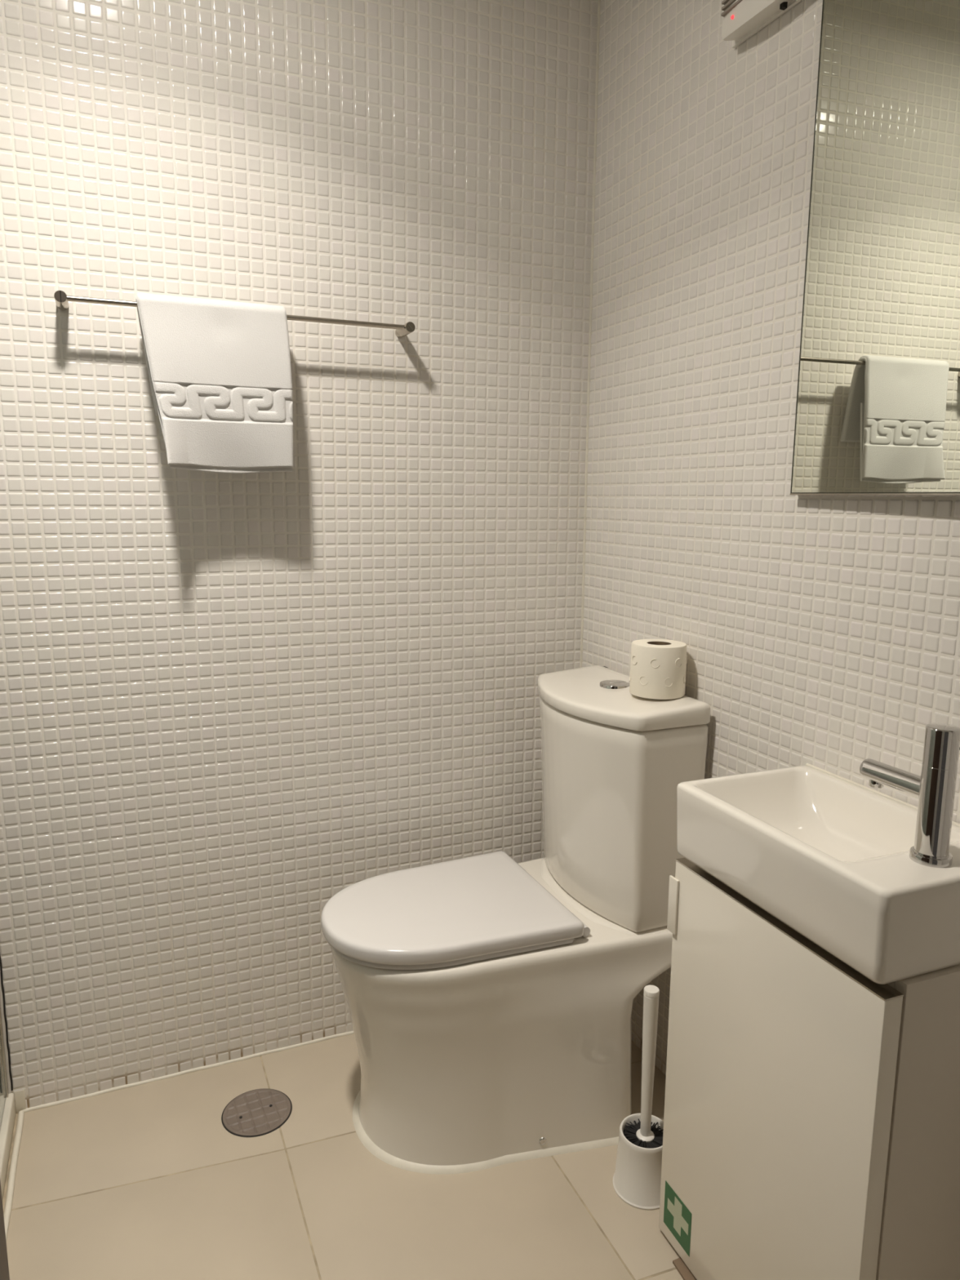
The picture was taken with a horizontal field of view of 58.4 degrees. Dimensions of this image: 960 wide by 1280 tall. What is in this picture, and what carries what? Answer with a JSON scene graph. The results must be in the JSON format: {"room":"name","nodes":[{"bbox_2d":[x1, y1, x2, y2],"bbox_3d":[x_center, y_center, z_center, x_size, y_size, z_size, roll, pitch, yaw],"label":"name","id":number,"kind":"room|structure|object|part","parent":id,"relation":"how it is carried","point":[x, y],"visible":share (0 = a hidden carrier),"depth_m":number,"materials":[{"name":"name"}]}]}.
{"room":"bathroom","nodes":[
{"label":"bathroom","id":0,"kind":"room"},
{"bbox_2d":[0,0,597,1113],"bbox_3d":[-0.342,-0.280,1.725,1.226,2.425,0.081,-4,10,-23],"label":"wall","id":1,"kind":"structure","parent":0,"point":[231,704],"depth_m":1.67,"materials":[{"name":"tile"}]},
{"bbox_2d":[0,954,13,1090],"bbox_3d":[-0.890,0.632,1.599,0.004,0.460,0.003,-4,10,-23],"label":"trim","id":2,"kind":"structure","parent":1,"relation":"attached to","point":[1,966],"depth_m":1.61,"materials":[{"name":"black"}]},
{"bbox_2d":[0,1093,15,1199],"bbox_3d":[-0.735,0.956,1.226,0.046,0.046,0.900,-4,10,-23],"label":"trim","id":3,"kind":"structure","parent":1,"relation":"attached to","point":[9,1114],"depth_m":1.54,"materials":[{"name":"white plastic"}]},
{"bbox_2d":[0,1000,8,1131],"bbox_3d":[-0.731,-0.033,1.087,0.015,1.950,0.848,-4,10,-23],"label":"screen","id":4,"kind":"object","parent":3,"relation":"on","point":[4,1090],"visible":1,"depth_m":1.60,"materials":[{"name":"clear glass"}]},
{"bbox_3d":[-0.729,-0.032,1.082,0.008,1.950,0.838,-4,10,-23],"label":"glass pane","id":5,"kind":"part","parent":4,"relation":"part of","materials":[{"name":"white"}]},
{"bbox_2d":[3,1110,24,1241],"bbox_3d":[-0.704,0.976,1.238,0.012,0.011,0.900,-4,10,-23],"label":"trim","id":6,"kind":"structure","parent":1,"relation":"attached to","point":[11,1185],"depth_m":1.50,"materials":[{"name":"white plastic"}]},
{"bbox_2d":[13,1088,26,1113],"bbox_3d":[-0.882,0.885,1.646,0.018,0.046,0.002,-4,10,-23],"label":"trim","id":7,"kind":"structure","parent":1,"relation":"attached to","point":[20,1095],"depth_m":1.65,"materials":[{"name":"white plastic"}]},
{"bbox_2d":[22,1031,354,1112],"bbox_3d":[-0.332,0.872,1.881,1.190,0.009,0.010,-4,10,-23],"label":"trim","id":8,"kind":"structure","parent":1,"relation":"attached to","point":[126,1086],"depth_m":1.76,"materials":[{"name":"white plastic"}]},
{"bbox_2d":[53,290,415,337],"bbox_3d":[-0.424,-0.587,1.557,0.624,0.020,0.067,-4,10,-23],"label":"towel rail","id":9,"kind":"object","parent":1,"relation":"attached to","point":[61,299],"visible":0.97,"depth_m":1.57,"materials":[{"name":"silver metal"}]},
{"bbox_3d":[-0.702,-0.570,1.441,0.020,0.020,0.066,-4,10,-23],"label":"post","id":10,"kind":"part","parent":9,"relation":"part of","materials":[{"name":"silver metal"}]},
{"bbox_2d":[135,293,293,473],"bbox_3d":[-0.463,-0.449,1.528,0.262,0.300,0.117,-4,10,-23],"label":"hand towel","id":11,"kind":"object","parent":9,"relation":"hanging from","point":[220,371],"visible":1,"depth_m":1.51,"materials":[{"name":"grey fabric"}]},
{"bbox_3d":[-0.146,-0.605,1.674,0.020,0.020,0.066,-4,10,-23],"label":"post","id":12,"kind":"part","parent":9,"relation":"part of","materials":[{"name":"silver metal"}]},
{"bbox_2d":[579,0,600,667],"bbox_3d":[0.238,-0.331,1.922,0.008,2.370,0.008,-4,10,-23],"label":"trim","id":13,"kind":"structure","parent":1,"relation":"attached to","point":[598,1],"depth_m":1.86,"materials":[{"name":"white plastic"}]},
{"bbox_2d":[2,1033,683,1279],"bbox_3d":[-0.272,1.103,0.713,2.160,0.092,2.360,-4,10,-23],"label":"floor","id":14,"kind":"structure","parent":0,"point":[147,1181],"depth_m":1.45,"materials":[{"name":"beige tile"}]},
{"bbox_2d":[0,1182,9,1279],"bbox_3d":[-0.299,0.098,0.343,0.040,2.025,0.780,-4,10,-23],"label":"door","id":15,"kind":"structure","parent":14,"relation":"on","point":[4,1268],"depth_m":0.77,"materials":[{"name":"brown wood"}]},
{"bbox_2d":[221,1088,292,1137],"bbox_3d":[-0.429,0.909,1.654,0.132,0.003,0.132,-4,10,-23],"label":"floor drain","id":16,"kind":"object","parent":14,"relation":"on","point":[258,1112],"visible":1,"depth_m":1.65,"materials":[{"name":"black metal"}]},
{"bbox_2d":[320,665,710,1174],"bbox_3d":[0.035,0.501,1.651,0.676,0.814,0.446,-4,10,-23],"label":"toilet","id":17,"kind":"object","parent":14,"relation":"on","point":[489,997],"visible":0.91,"depth_m":1.53,"materials":[{"name":"beige ceramic"}]},
{"bbox_3d":[-0.084,0.522,1.608,0.410,0.011,0.340,-4,10,-23],"label":"seat","id":18,"kind":"part","parent":17,"relation":"part of","materials":[{"name":"white plastic"}]},
{"bbox_3d":[-0.079,0.502,1.607,0.432,0.028,0.352,-4,10,-23],"label":"lid","id":19,"kind":"part","parent":17,"relation":"part of","materials":[{"name":"white plastic"}]},
{"bbox_3d":[0.242,0.107,1.673,0.208,0.038,0.391,-4,10,-23],"label":"cistern lid","id":20,"kind":"part","parent":17,"relation":"part of","materials":[{"name":"beige ceramic"}]},
{"bbox_2d":[629,639,687,699],"bbox_3d":[0.331,0.052,1.595,0.103,0.095,0.103,-4,10,-23],"label":"toilet roll","id":21,"kind":"object","parent":17,"relation":"on","point":[658,667],"visible":1,"depth_m":1.55,"materials":[{"name":"beige paper"}]},
{"bbox_2d":[613,1113,663,1210],"bbox_3d":[0.282,0.891,1.475,0.104,0.106,0.104,-4,10,-23],"label":"toilet brush holder","id":22,"kind":"object","parent":14,"relation":"on","point":[637,1177],"visible":0.7,"depth_m":1.44,"materials":[{"name":"white plastic"}]},
{"bbox_2d":[622,985,663,1148],"bbox_3d":[0.283,0.748,1.452,0.075,0.344,0.075,-4,10,-23],"label":"toilet brush","id":23,"kind":"object","parent":22,"relation":"in","point":[642,1134],"visible":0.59,"depth_m":1.44,"materials":[{"name":"white plastic"}]},
{"bbox_3d":[0.283,0.721,1.447,0.031,0.288,0.031,-4,10,-23],"label":"handle","id":24,"kind":"part","parent":23,"relation":"part of","materials":[{"name":"white plastic"}]},
{"bbox_2d":[672,1257,696,1279],"bbox_3d":[0.333,0.971,1.308,0.051,0.004,0.078,-4,10,-23],"label":"wood strip","id":25,"kind":"object","parent":14,"relation":"on","point":[678,1263],"visible":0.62,"depth_m":1.32,"materials":[{"name":"brown wood"}]},
{"bbox_2d":[658,857,959,1279],"bbox_3d":[0.462,0.658,1.202,0.221,0.642,0.402,-3,10,-22],"label":"vanity cabinet","id":26,"kind":"object","parent":14,"relation":"on","point":[811,1131],"visible":0.77,"depth_m":1.07,"materials":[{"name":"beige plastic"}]},
{"bbox_3d":[0.292,0.401,1.297,0.004,0.087,0.021,-3,10,-22],"label":"handle","id":27,"kind":"part","parent":26,"relation":"part of","materials":[{"name":"white plastic"}]},
{"bbox_2d":[676,763,959,984],"bbox_3d":[0.471,0.285,1.138,0.246,0.114,0.386,-3,10,-22],"label":"basin","id":28,"kind":"object","parent":26,"relation":"in","point":[825,854],"visible":1,"depth_m":1.08,"materials":[{"name":"beige ceramic"}]},
{"bbox_2d":[859,723,959,867],"bbox_3d":[0.506,0.170,1.015,0.044,0.159,0.123,-4,10,-23],"label":"faucet","id":29,"kind":"object","parent":28,"relation":"on","point":[935,789],"visible":1,"depth_m":0.97,"materials":[{"name":"silver metal"}]},
{"bbox_3d":[0.499,0.166,1.030,0.026,0.026,0.089,-4,10,-23],"label":"spout","id":30,"kind":"part","parent":29,"relation":"part of","materials":[{"name":"silver metal"}]},
{"bbox_2d":[582,0,959,1076],"bbox_3d":[0.665,-0.157,1.034,0.081,2.425,2.000,-4,10,-23],"label":"wall","id":31,"kind":"structure","parent":0,"point":[823,632],"depth_m":1.46,"materials":[{"name":"tile"}]},
{"bbox_2d":[720,0,801,48],"bbox_3d":[0.434,-1.024,1.294,0.043,0.158,0.192,-4,10,-23],"label":"wall heater","id":32,"kind":"object","parent":31,"relation":"attached to","point":[741,19],"visible":1,"depth_m":1.33,"materials":[{"name":"white plastic"}]},
{"bbox_2d":[789,0,959,495],"bbox_3d":[0.631,-0.582,0.889,0.016,0.852,0.800,-3,10,-21],"label":"wall mirror","id":33,"kind":"object","parent":31,"relation":"attached to","point":[877,405],"visible":1,"depth_m":1.14,"materials":[{"name":"grey mirror"}]},
{"bbox_3d":[0.628,-0.163,0.959,0.015,0.002,0.800,-3,10,-21],"label":"rail","id":34,"kind":"part","parent":33,"relation":"part of","materials":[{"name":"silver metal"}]}
]}

